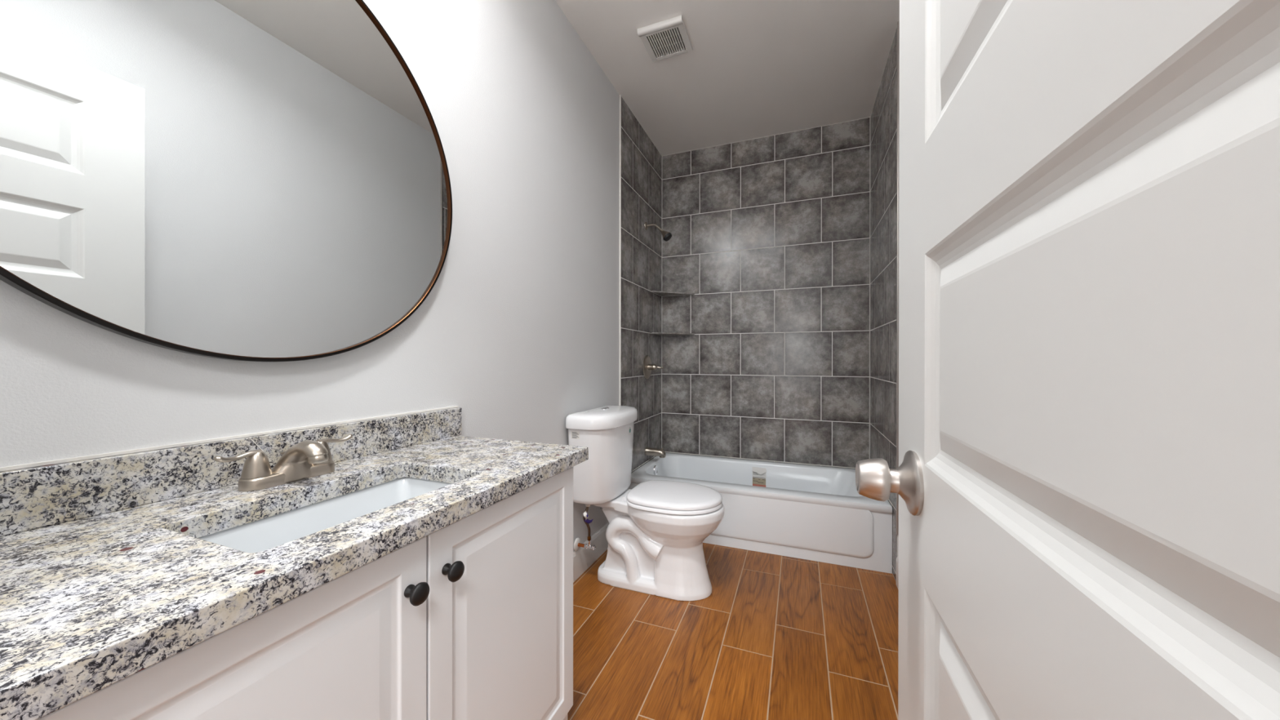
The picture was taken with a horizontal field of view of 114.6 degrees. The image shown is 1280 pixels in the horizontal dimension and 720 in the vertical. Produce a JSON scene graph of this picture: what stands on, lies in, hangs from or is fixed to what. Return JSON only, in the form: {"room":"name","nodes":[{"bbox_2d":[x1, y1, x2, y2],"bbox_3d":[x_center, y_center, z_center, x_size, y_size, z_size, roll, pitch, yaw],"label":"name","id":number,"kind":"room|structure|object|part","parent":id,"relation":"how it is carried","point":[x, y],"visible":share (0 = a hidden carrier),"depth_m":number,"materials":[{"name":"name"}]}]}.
{"room":"bathroom","nodes":[
{"label":"bathroom","id":0,"kind":"room"},
{"bbox_2d":[0,0,662,551],"bbox_3d":[-0.471,-0.281,1.898,0.135,2.794,3.490,0,0,21],"label":"wall","id":1,"kind":"structure","parent":0,"point":[517,328],"depth_m":1.50,"materials":[{"name":"paint"}]},
{"bbox_2d":[0,0,452,361],"bbox_3d":[-0.787,-0.475,0.876,0.029,0.959,0.959,0,0,21],"label":"mirror","id":2,"kind":"object","parent":1,"relation":"attached to","point":[247,180],"visible":1,"depth_m":0.80,"materials":[{"name":"black mirror"}]},
{"bbox_2d":[0,405,458,471],"bbox_3d":[-0.805,0.156,0.868,0.006,0.005,1.085,0,0,21],"label":"trim","id":3,"kind":"structure","parent":1,"relation":"attached to","point":[116,453],"depth_m":0.76,"materials":[{"name":"white"}]},
{"bbox_2d":[0,407,462,536],"bbox_3d":[-0.797,0.203,0.865,0.022,0.089,1.083,0,0,21],"label":"backsplash","id":4,"kind":"structure","parent":1,"relation":"attached to","point":[31,498],"depth_m":0.72,"materials":[{"name":"stone"}]},
{"bbox_2d":[573,537,595,551],"bbox_3d":[-0.273,0.936,2.073,0.103,0.067,0.064,0,0,21],"label":"shutoff valve","id":5,"kind":"object","parent":1,"relation":"attached to","point":[577,544],"visible":1,"depth_m":2.07,"materials":[{"name":"silver metal"}]},
{"bbox_2d":[582,504,592,540],"bbox_3d":[-0.264,0.800,2.034,0.043,0.204,0.082,0,0,21],"label":"supply hose","id":6,"kind":"object","parent":5,"relation":"attached to","point":[585,516],"visible":0.9,"depth_m":2.04,"materials":[{"name":"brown metal"}]},
{"bbox_3d":[-0.233,0.938,2.057,0.015,0.022,0.033,0,0,21],"label":"valve handle","id":7,"kind":"part","parent":5,"relation":"part of","materials":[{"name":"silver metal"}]},
{"bbox_2d":[573,521,608,582],"bbox_3d":[-0.374,1.043,1.972,0.012,0.145,1.365,0,0,21],"label":"baseboard","id":8,"kind":"structure","parent":1,"relation":"attached to","point":[583,558],"depth_m":2.22,"materials":[{"name":"white"}]},
{"bbox_2d":[618,94,621,405],"bbox_3d":[-0.126,-0.282,2.608,0.011,2.794,0.009,0,0,21],"label":"trim","id":9,"kind":"structure","parent":1,"relation":"attached to","point":[620,329],"depth_m":2.60,"materials":[{"name":"white"}]},
{"bbox_2d":[642,355,663,378],"bbox_3d":[0.111,0.054,3.038,0.127,0.177,0.177,0,0,21],"label":"shower valve","id":10,"kind":"object","parent":1,"relation":"attached to","point":[647,366],"visible":1,"depth_m":3.02,"materials":[{"name":"silver metal"}]},
{"bbox_3d":[0.059,0.054,3.059,0.014,0.177,0.177,0,0,21],"label":"trim plate","id":11,"kind":"part","parent":10,"relation":"part of","materials":[{"name":"silver metal"}]},
{"bbox_3d":[0.097,0.054,3.043,0.071,0.046,0.046,0,0,21],"label":"valve handle","id":12,"kind":"part","parent":10,"relation":"part of","materials":[{"name":"silver metal"}]},
{"bbox_2d":[644,446,666,457],"bbox_3d":[0.116,0.677,3.026,0.146,0.070,0.062,0,0,21],"label":"tub spout","id":13,"kind":"object","parent":1,"relation":"attached to","point":[649,451],"visible":1,"depth_m":3.01,"materials":[{"name":"silver metal"}]},
{"bbox_2d":[644,222,671,241],"bbox_3d":[0.137,-0.941,3.002,0.198,0.157,0.068,0,0,21],"label":"shower","id":14,"kind":"object","parent":1,"relation":"attached to","point":[666,235],"visible":1,"depth_m":2.98,"materials":[{"name":"silver metal"}]},
{"bbox_3d":[0.108,-0.965,3.013,0.129,0.070,0.016,0,0,21],"label":"shower arm","id":15,"kind":"part","parent":14,"relation":"part of","materials":[{"name":"silver metal"}]},
{"bbox_2d":[555,0,899,155],"bbox_3d":[0.057,-1.724,-0.802,4.000,0.100,8.140,0,0,21],"label":"ceiling","id":16,"kind":"structure","parent":0,"point":[754,68],"depth_m":2.32,"materials":[{"name":"paint"}]},
{"bbox_2d":[637,15,693,62],"bbox_3d":[0.136,-1.666,2.149,0.232,0.024,0.229,0,0,21],"label":"exhaust fan","id":17,"kind":"object","parent":16,"relation":"attached to","point":[669,37],"visible":1,"depth_m":2.13,"materials":[{"name":"white plastic"}]},
{"bbox_2d":[567,542,898,719],"bbox_3d":[0.054,1.170,-0.798,4.000,0.100,7.900,0,0,21],"label":"floor","id":18,"kind":"structure","parent":0,"point":[775,637],"depth_m":1.61,"materials":[{"name":"brown wood"}]},
{"bbox_2d":[37,466,573,719],"bbox_3d":[-0.570,0.703,0.783,0.505,0.829,0.978,0,0,21],"label":"vanity cabinet","id":19,"kind":"object","parent":18,"relation":"on","point":[471,618],"visible":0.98,"depth_m":0.68,"materials":[{"name":"white wood"}]},
{"bbox_3d":[-0.460,0.636,0.479,0.020,0.672,0.486,0,0,21],"label":"cabinet door","id":20,"kind":"part","parent":19,"relation":"part of","materials":[{"name":"white wood"}]},
{"bbox_2d":[0,435,588,719],"bbox_3d":[-0.575,0.266,0.769,0.505,0.036,1.066,0,0,21],"label":"countertop","id":21,"kind":"structure","parent":19,"relation":"on","point":[89,604],"depth_m":0.52,"materials":[{"name":"stone"}]},
{"bbox_2d":[213,434,352,491],"bbox_3d":[-0.689,0.205,0.839,0.133,0.085,0.244,0,0,21],"label":"faucet","id":22,"kind":"object","parent":21,"relation":"on","point":[307,459],"visible":1,"depth_m":0.81,"materials":[{"name":"silver metal"}]},
{"bbox_3d":[-0.752,0.181,0.770,0.019,0.015,0.071,0,0,13],"label":"lever","id":23,"kind":"part","parent":22,"relation":"part of","materials":[{"name":"silver metal"}]},
{"bbox_3d":[-0.746,0.200,0.800,0.045,0.050,0.045,0,0,21],"label":"handle","id":24,"kind":"part","parent":22,"relation":"part of","materials":[{"name":"silver metal"}]},
{"bbox_3d":[-0.726,0.237,0.853,0.054,0.022,0.166,0,0,21],"label":"plate","id":25,"kind":"part","parent":22,"relation":"part of","materials":[{"name":"silver metal"}]},
{"bbox_3d":[-0.688,0.204,0.838,0.128,0.083,0.088,0,0,21],"label":"spout","id":26,"kind":"part","parent":22,"relation":"part of","materials":[{"name":"silver metal"}]},
{"bbox_3d":[-0.705,0.200,0.906,0.045,0.050,0.045,0,0,21],"label":"handle","id":27,"kind":"part","parent":22,"relation":"part of","materials":[{"name":"silver metal"}]},
{"bbox_3d":[-0.690,0.181,0.932,0.019,0.015,0.071,0,0,30],"label":"lever","id":28,"kind":"part","parent":22,"relation":"part of","materials":[{"name":"silver metal"}]},
{"bbox_2d":[198,477,452,552],"bbox_3d":[-0.533,0.354,0.762,0.295,0.137,0.462,0,0,21],"label":"sink","id":29,"kind":"object","parent":21,"relation":"in","point":[267,533],"visible":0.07,"depth_m":0.82,"materials":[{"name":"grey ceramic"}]},
{"bbox_3d":[-0.361,0.376,0.664,0.031,0.034,0.034,0,0,21],"label":"knob","id":30,"kind":"part","parent":19,"relation":"part of","materials":[{"name":"black metal"}]},
{"bbox_3d":[-0.334,0.376,0.734,0.031,0.034,0.034,0,0,21],"label":"knob","id":31,"kind":"part","parent":19,"relation":"part of","materials":[{"name":"black metal"}]},
{"bbox_3d":[-0.284,0.635,0.935,0.020,0.672,0.484,0,0,21],"label":"cabinet door","id":32,"kind":"part","parent":19,"relation":"part of","materials":[{"name":"white wood"}]},
{"bbox_2d":[565,404,724,600],"bbox_3d":[0.062,0.685,2.079,0.724,0.862,0.506,0,0,21],"label":"toilet","id":33,"kind":"object","parent":18,"relation":"on","point":[656,531],"visible":1,"depth_m":1.97,"materials":[{"name":"white ceramic"}]},
{"bbox_3d":[-0.172,0.515,2.169,0.214,0.366,0.474,0,0,21],"label":"tank","id":34,"kind":"part","parent":33,"relation":"part of","materials":[{"name":"white ceramic"}]},
{"bbox_3d":[-0.165,0.295,2.166,0.237,0.072,0.506,0,0,21],"label":"tank lid","id":35,"kind":"part","parent":33,"relation":"part of","materials":[{"name":"white ceramic"}]},
{"bbox_3d":[0.088,0.908,2.069,0.668,0.416,0.368,0,0,21],"label":"bowl","id":36,"kind":"part","parent":33,"relation":"part of","materials":[{"name":"white ceramic"}]},
{"bbox_3d":[0.177,0.688,2.034,0.454,0.020,0.372,0,0,21],"label":"seat","id":37,"kind":"part","parent":33,"relation":"part of","materials":[{"name":"white plastic"}]},
{"bbox_3d":[0.177,0.661,2.034,0.454,0.030,0.372,0,0,21],"label":"seat lid","id":38,"kind":"part","parent":33,"relation":"part of","materials":[{"name":"white plastic"}]},
{"bbox_2d":[627,452,892,573],"bbox_3d":[0.747,0.937,2.764,1.510,0.356,0.754,0,0,21],"label":"bathtub","id":39,"kind":"object","parent":18,"relation":"on","point":[814,513],"visible":0.67,"depth_m":2.37,"materials":[{"name":"white ceramic"}]},
{"bbox_3d":[0.116,0.812,3.023,0.020,0.074,0.074,0,0,21],"label":"overflow plate","id":40,"kind":"part","parent":39,"relation":"part of","materials":[{"name":"silver metal"}]},
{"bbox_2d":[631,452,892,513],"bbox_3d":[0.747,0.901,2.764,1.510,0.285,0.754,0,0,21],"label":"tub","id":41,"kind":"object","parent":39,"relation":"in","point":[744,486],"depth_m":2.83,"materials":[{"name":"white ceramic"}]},
{"bbox_2d":[661,117,870,468],"bbox_3d":[0.906,-0.282,3.171,1.554,2.794,0.120,0,0,21],"label":"wall","id":42,"kind":"structure","parent":0,"point":[770,238],"depth_m":3.08,"materials":[{"name":"tile"}]},
{"bbox_2d":[652,290,694,296],"bbox_3d":[0.264,-0.528,3.224,0.274,0.010,0.244,0,0,21],"label":"corner shelf","id":43,"kind":"object","parent":42,"relation":"attached to","point":[660,293],"visible":1,"depth_m":3.25,"materials":[{"name":"tile"}]},
{"bbox_2d":[652,332,694,335],"bbox_3d":[0.263,-0.208,3.225,0.274,0.010,0.244,0,0,21],"label":"corner shelf","id":44,"kind":"object","parent":42,"relation":"attached to","point":[656,333],"visible":1,"depth_m":3.25,"materials":[{"name":"tile"}]},
{"bbox_2d":[631,451,893,506],"bbox_3d":[0.747,0.755,2.764,1.513,0.005,0.756,0,0,21],"label":"trim","id":45,"kind":"structure","parent":42,"relation":"attached to","point":[664,451],"depth_m":3.06,"materials":[{"name":"white"}]},
{"bbox_2d":[661,117,870,449],"bbox_3d":[0.884,-0.463,3.113,1.512,2.430,0.003,0,0,21],"label":"trim","id":46,"kind":"structure","parent":42,"relation":"attached to","point":[869,117],"depth_m":2.84,"materials":[{"name":"white tile"}]},
{"bbox_2d":[870,27,898,581],"bbox_3d":[1.443,-0.281,2.442,0.015,2.794,0.852,0,0,21],"label":"wall","id":47,"kind":"structure","parent":0,"point":[883,118],"depth_m":2.34,"materials":[{"name":"tile"}]},
{"bbox_2d":[896,21,899,534],"bbox_3d":[1.282,-0.405,2.041,0.012,2.544,0.012,0,0,21],"label":"trim","id":48,"kind":"structure","parent":47,"relation":"attached to","point":[898,22],"depth_m":2.04,"materials":[{"name":"white"}]},
{"bbox_3d":[0.287,-0.278,-0.203,3.760,2.794,0.120,0,0,21],"label":"wall","id":49,"kind":"structure","parent":0,"visible":0},
{"bbox_2d":[855,0,1279,719],"bbox_3d":[0.256,0.060,0.294,0.114,2.093,0.755,0,0,21],"label":"door","id":50,"kind":"structure","parent":49,"relation":"in","point":[1086,480],"depth_m":0.23,"materials":[{"name":"white painted wood"},{"name":"satin nickel"}]},
{"bbox_3d":[0.361,0.165,0.559,0.022,0.085,0.085,0,0,21],"label":"knob","id":51,"kind":"part","parent":50,"relation":"part of","materials":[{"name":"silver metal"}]},
{"bbox_3d":[1.069,-0.279,1.301,0.127,2.794,3.490,0,0,21],"label":"wall","id":52,"kind":"structure","parent":0,"visible":0},
{"bbox_2d":[896,555,898,590],"bbox_3d":[0.850,1.046,0.933,0.013,0.145,2.384,0,0,21],"label":"baseboard","id":53,"kind":"structure","parent":52,"relation":"attached to","point":[897,557],"depth_m":2.02,"materials":[{"name":"white"}]}
]}

